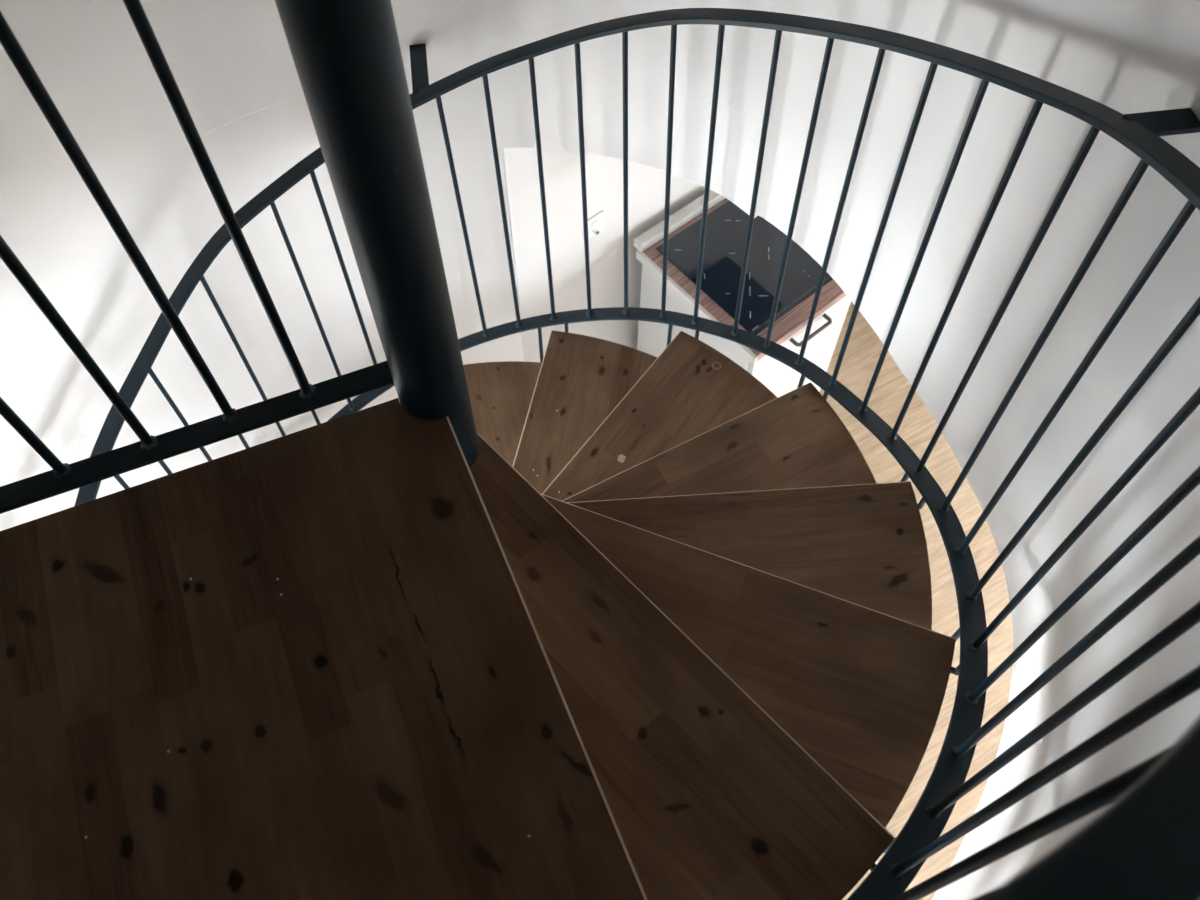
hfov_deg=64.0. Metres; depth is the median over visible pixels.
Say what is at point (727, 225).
induction cooktop
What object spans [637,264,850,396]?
base cabinet
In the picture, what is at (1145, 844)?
railing
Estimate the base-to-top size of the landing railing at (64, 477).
0.909 m
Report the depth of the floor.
3.90 m
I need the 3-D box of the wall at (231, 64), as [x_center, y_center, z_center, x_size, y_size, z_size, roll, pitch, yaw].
[-0.303,-0.654,0.931,2.538,3.090,2.472,0,59,0]
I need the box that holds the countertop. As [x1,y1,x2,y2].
[634,190,845,365]
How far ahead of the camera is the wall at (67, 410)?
2.85 m
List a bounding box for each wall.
[0,0,1199,899]
[0,148,523,530]
[502,148,724,361]
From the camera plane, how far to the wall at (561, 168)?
3.36 m
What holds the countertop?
on the base cabinet
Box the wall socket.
[588,210,603,237]
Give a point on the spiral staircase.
(595, 619)
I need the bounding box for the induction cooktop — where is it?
[656,200,832,334]
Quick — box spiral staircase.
[0,0,955,899]
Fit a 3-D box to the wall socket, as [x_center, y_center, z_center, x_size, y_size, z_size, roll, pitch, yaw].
[-0.012,-0.773,3.324,0.082,0.082,0.032,-36,65,-20]
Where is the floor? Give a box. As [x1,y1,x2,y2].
[820,301,1013,899]
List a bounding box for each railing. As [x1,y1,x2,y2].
[0,0,393,513]
[75,8,1199,899]
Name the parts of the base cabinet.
door, handle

